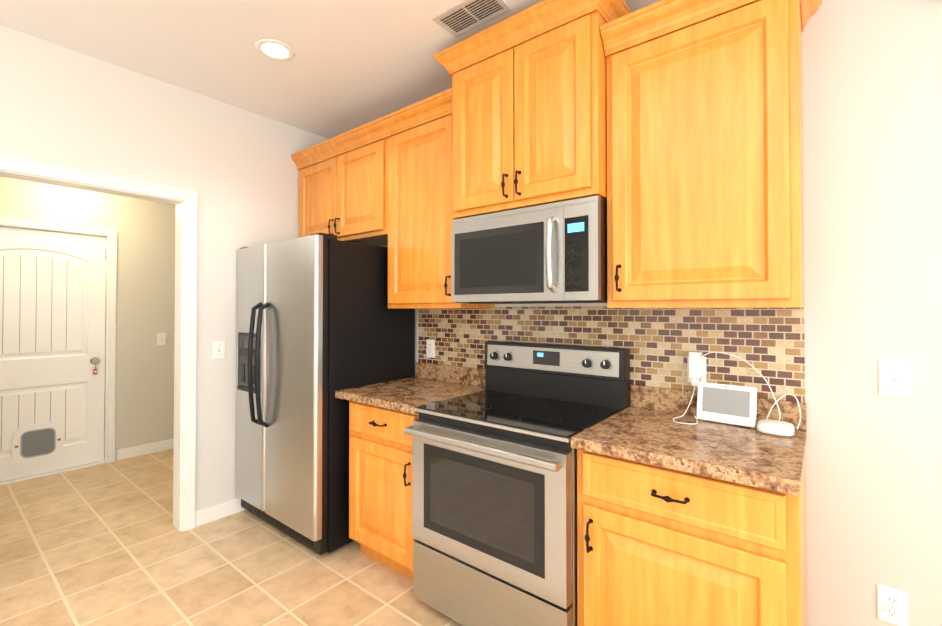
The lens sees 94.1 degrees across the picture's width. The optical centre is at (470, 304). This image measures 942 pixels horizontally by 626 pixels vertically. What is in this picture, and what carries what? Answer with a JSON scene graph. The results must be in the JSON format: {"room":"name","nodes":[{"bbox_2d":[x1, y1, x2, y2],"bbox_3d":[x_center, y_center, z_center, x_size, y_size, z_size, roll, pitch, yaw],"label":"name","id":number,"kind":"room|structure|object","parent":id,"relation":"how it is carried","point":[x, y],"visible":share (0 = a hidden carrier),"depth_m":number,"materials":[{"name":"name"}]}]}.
{"room":"kitchen","nodes":[
{"label":"kitchen","id":0,"kind":"room"},
{"bbox_2d":[0,176,175,460],"bbox_3d":[-3.265,0.194,4.017,0.120,2.440,1.960,-1,-1,39],"label":"wall","id":1,"kind":"structure","parent":0,"point":[144,380],"depth_m":4.09,"materials":[{"name":"beige paint"}]},
{"bbox_2d":[0,227,105,481],"bbox_3d":[-3.554,0.393,3.585,0.108,2.002,0.894,-1,-1,39],"label":"hall door","id":2,"kind":"structure","parent":1,"relation":"in","point":[52,334],"depth_m":3.66,"materials":[{"name":"white wood"}]},
{"bbox_2d":[0,217,116,484],"bbox_3d":[-3.581,0.368,3.605,0.144,2.088,1.026,-1,-1,39],"label":"door frame","id":3,"kind":"structure","parent":1,"relation":"attached to","point":[110,235],"depth_m":3.93,"materials":[{"name":"white wood"}]},
{"bbox_2d":[117,439,173,459],"bbox_3d":[-2.908,1.371,4.340,0.017,0.095,0.947,-1,-1,39],"label":"baseboard","id":4,"kind":"structure","parent":1,"relation":"attached to","point":[134,451],"depth_m":4.13,"materials":[{"name":"white wood"}]},
{"bbox_2d":[157,333,165,344],"bbox_3d":[-2.993,0.337,4.246,0.016,0.118,0.074,-1,-1,39],"label":"light switch","id":5,"kind":"object","parent":1,"relation":"attached to","point":[161,338],"visible":1,"depth_m":4.25,"materials":[{"name":"white plastic"}]},
{"bbox_2d":[0,25,327,510],"bbox_3d":[-1.755,0.030,2.849,0.120,2.740,1.905,-1,-1,39],"label":"wall","id":6,"kind":"structure","parent":0,"point":[241,174],"depth_m":2.78,"materials":[{"name":"white paint"}]},
{"bbox_2d":[0,154,197,531],"bbox_3d":[-2.081,0.340,2.421,0.141,2.115,0.972,-1,-1,39],"label":"door frame","id":7,"kind":"structure","parent":6,"relation":"attached to","point":[185,201],"depth_m":2.72,"materials":[{"name":"white wood"}]},
{"bbox_2d":[213,341,224,359],"bbox_3d":[-1.647,0.300,2.872,0.016,0.118,0.074,-1,-1,39],"label":"light switch","id":8,"kind":"object","parent":6,"relation":"attached to","point":[218,349],"visible":1,"depth_m":2.87,"materials":[{"name":"white plastic"}]},
{"bbox_2d":[195,498,245,526],"bbox_3d":[-1.422,1.356,3.144,0.014,0.095,1.001,-1,-1,39],"label":"baseboard","id":9,"kind":"structure","parent":6,"relation":"attached to","point":[216,512],"depth_m":2.85,"materials":[{"name":"white wood"}]},
{"bbox_2d":[0,448,462,625],"bbox_3d":[-1.157,1.424,0.695,8.000,0.100,4.900,-1,-1,39],"label":"floor","id":10,"kind":"structure","parent":0,"point":[107,544],"depth_m":2.32,"materials":[{"name":"tile"}]},
{"bbox_2d":[235,233,414,554],"bbox_3d":[-1.007,0.509,2.905,0.967,1.783,0.814,-1,-1,39],"label":"fridge","id":11,"kind":"object","parent":10,"relation":"on","point":[319,322],"visible":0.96,"depth_m":2.54,"materials":[{"name":"silver metal"}]},
{"bbox_2d":[335,362,484,579],"bbox_3d":[-0.310,0.888,2.478,0.628,1.015,0.658,-1,-1,39],"label":"base cabinet","id":12,"kind":"object","parent":10,"relation":"on","point":[382,416],"visible":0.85,"depth_m":2.27,"materials":[{"name":"brown wood"}]},
{"bbox_2d":[404,341,629,625],"bbox_3d":[0.214,0.797,2.004,0.783,1.186,0.706,-1,-1,39],"label":"range","id":13,"kind":"object","parent":10,"relation":"on","point":[494,499],"visible":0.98,"depth_m":1.81,"materials":[{"name":"metal"}]},
{"bbox_2d":[571,385,806,625],"bbox_3d":[0.803,0.877,1.590,0.650,1.015,0.658,-1,-1,39],"label":"base cabinet","id":14,"kind":"object","parent":10,"relation":"on","point":[702,523],"visible":1,"depth_m":1.39,"materials":[{"name":"brown wood"}]},
{"bbox_2d":[673,385,697,424],"bbox_3d":[0.883,0.406,1.790,0.094,0.130,0.175,-1,-1,39],"label":"cord","id":15,"kind":"object","parent":14,"relation":"on","point":[686,411],"visible":0.98,"depth_m":1.81,"materials":[{"name":"white plastic"}]},
{"bbox_2d":[696,382,756,427],"bbox_3d":[1.016,0.395,1.745,0.205,0.150,0.056,-1,-1,43],"label":"smart display","id":16,"kind":"object","parent":14,"relation":"on","point":[730,404],"visible":1,"depth_m":1.73,"materials":[{"name":"white plastic"}]},
{"bbox_2d":[757,419,794,436],"bbox_3d":[1.118,0.451,1.611,0.113,0.037,0.113,-1,-1,39],"label":"router","id":17,"kind":"object","parent":14,"relation":"on","point":[776,427],"visible":1,"depth_m":1.58,"materials":[{"name":"white plastic"}]},
{"bbox_2d":[766,394,800,429],"bbox_3d":[1.165,0.401,1.646,0.120,0.130,0.052,-1,-1,39],"label":"cord","id":18,"kind":"object","parent":14,"relation":"on","point":[779,399],"visible":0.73,"depth_m":1.64,"materials":[{"name":"white plastic"}]},
{"bbox_2d":[0,0,660,138],"bbox_3d":[-0.321,-1.424,0.063,5.860,0.100,4.900,-1,-1,39],"label":"ceiling","id":19,"kind":"structure","parent":0,"point":[350,65],"depth_m":2.28,"materials":[{"name":"white paint"}]},
{"bbox_2d":[255,39,294,60],"bbox_3d":[-1.038,-1.343,2.322,0.196,0.006,0.196,-1,-1,39],"label":"recessed light","id":20,"kind":"object","parent":19,"relation":"in","point":[273,49],"visible":1,"depth_m":2.31,"materials":[{"name":"white glass"}]},
{"bbox_2d":[432,0,511,37],"bbox_3d":[0.001,-1.347,2.037,0.330,0.006,0.180,-1,-1,39],"label":"ceiling vent","id":21,"kind":"object","parent":19,"relation":"in","point":[463,17],"visible":1,"depth_m":2.04,"materials":[{"name":"grey metal"}]},
{"bbox_2d":[381,0,941,625],"bbox_3d":[1.120,0.018,1.851,5.860,2.740,0.120,-1,-1,39],"label":"wall","id":22,"kind":"structure","parent":0,"point":[872,131],"depth_m":1.54,"materials":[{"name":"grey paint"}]},
{"bbox_2d":[295,120,382,245],"bbox_3d":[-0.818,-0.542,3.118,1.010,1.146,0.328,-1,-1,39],"label":"upper cabinet","id":23,"kind":"object","parent":22,"relation":"attached to","point":[341,178],"depth_m":2.94,"materials":[{"name":"brown wood"}]},
{"bbox_2d":[383,88,493,308],"bbox_3d":[-0.193,-0.548,2.620,0.588,1.146,0.328,-1,-1,39],"label":"upper cabinet","id":24,"kind":"object","parent":22,"relation":"attached to","point":[385,180],"depth_m":2.49,"materials":[{"name":"brown wood"}]},
{"bbox_2d":[434,0,631,218],"bbox_3d":[0.305,-0.864,2.144,0.906,0.840,0.455,-1,-1,39],"label":"upper cabinet","id":25,"kind":"object","parent":22,"relation":"attached to","point":[529,106],"visible":0.9,"depth_m":1.95,"materials":[{"name":"brown wood"}]},
{"bbox_2d":[452,195,606,303],"bbox_3d":[0.307,-0.221,2.138,0.782,0.431,0.441,-1,-1,39],"label":"microwave","id":26,"kind":"object","parent":25,"relation":"attached to","point":[555,252],"visible":1,"depth_m":1.95,"materials":[{"name":"silver metal"}]},
{"bbox_2d":[418,306,804,402],"bbox_3d":[0.454,0.252,2.300,2.065,0.482,0.002,-1,-1,39],"label":"tile backsplash","id":27,"kind":"structure","parent":22,"relation":"attached to","point":[768,344],"depth_m":1.98,"materials":[{"name":"tile"}]},
{"bbox_2d":[426,339,434,357],"bbox_3d":[-0.266,0.290,2.868,0.074,0.118,0.008,-1,-1,39],"label":"outlet","id":28,"kind":"object","parent":27,"relation":"attached to","point":[430,348],"visible":1,"depth_m":2.86,"materials":[{"name":"white plastic"}]},
{"bbox_2d":[687,356,706,382],"bbox_3d":[0.969,0.283,1.883,0.074,0.118,0.008,-1,-1,39],"label":"outlet","id":29,"kind":"object","parent":27,"relation":"attached to","point":[703,379],"visible":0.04,"depth_m":1.87,"materials":[{"name":"white plastic"}]},
{"bbox_2d":[689,351,701,386],"bbox_3d":[0.956,0.276,1.867,0.046,0.145,0.034,-1,-1,39],"label":"charger","id":30,"kind":"object","parent":29,"relation":"attached to","point":[695,370],"visible":0.83,"depth_m":1.85,"materials":[{"name":"white plastic"}]},
{"bbox_2d":[697,352,780,420],"bbox_3d":[1.061,0.324,1.753,0.288,0.261,0.016,-1,-1,39],"label":"cord","id":31,"kind":"object","parent":30,"relation":"attached to","point":[756,370],"visible":0.94,"depth_m":1.71,"materials":[{"name":"white plastic"}]},
{"bbox_2d":[600,0,821,307],"bbox_3d":[0.916,-0.560,1.704,0.706,1.148,0.375,-1,-1,39],"label":"upper cabinet","id":32,"kind":"object","parent":22,"relation":"attached to","point":[704,157],"visible":1,"depth_m":1.58,"materials":[{"name":"brown wood"}]},
{"bbox_2d":[876,583,907,625],"bbox_3d":[1.441,1.034,1.500,0.078,0.122,0.008,-1,-1,39],"label":"electrical outlet","id":33,"kind":"object","parent":22,"relation":"attached to","point":[892,605],"visible":1,"depth_m":1.50,"materials":[{"name":"white plastic"}]},
{"bbox_2d":[878,359,911,397],"bbox_3d":[1.448,0.254,1.498,0.082,0.125,0.016,-1,-1,39],"label":"light switch","id":34,"kind":"object","parent":22,"relation":"attached to","point":[894,378],"visible":1,"depth_m":1.50,"materials":[{"name":"white plastic"}]}
]}

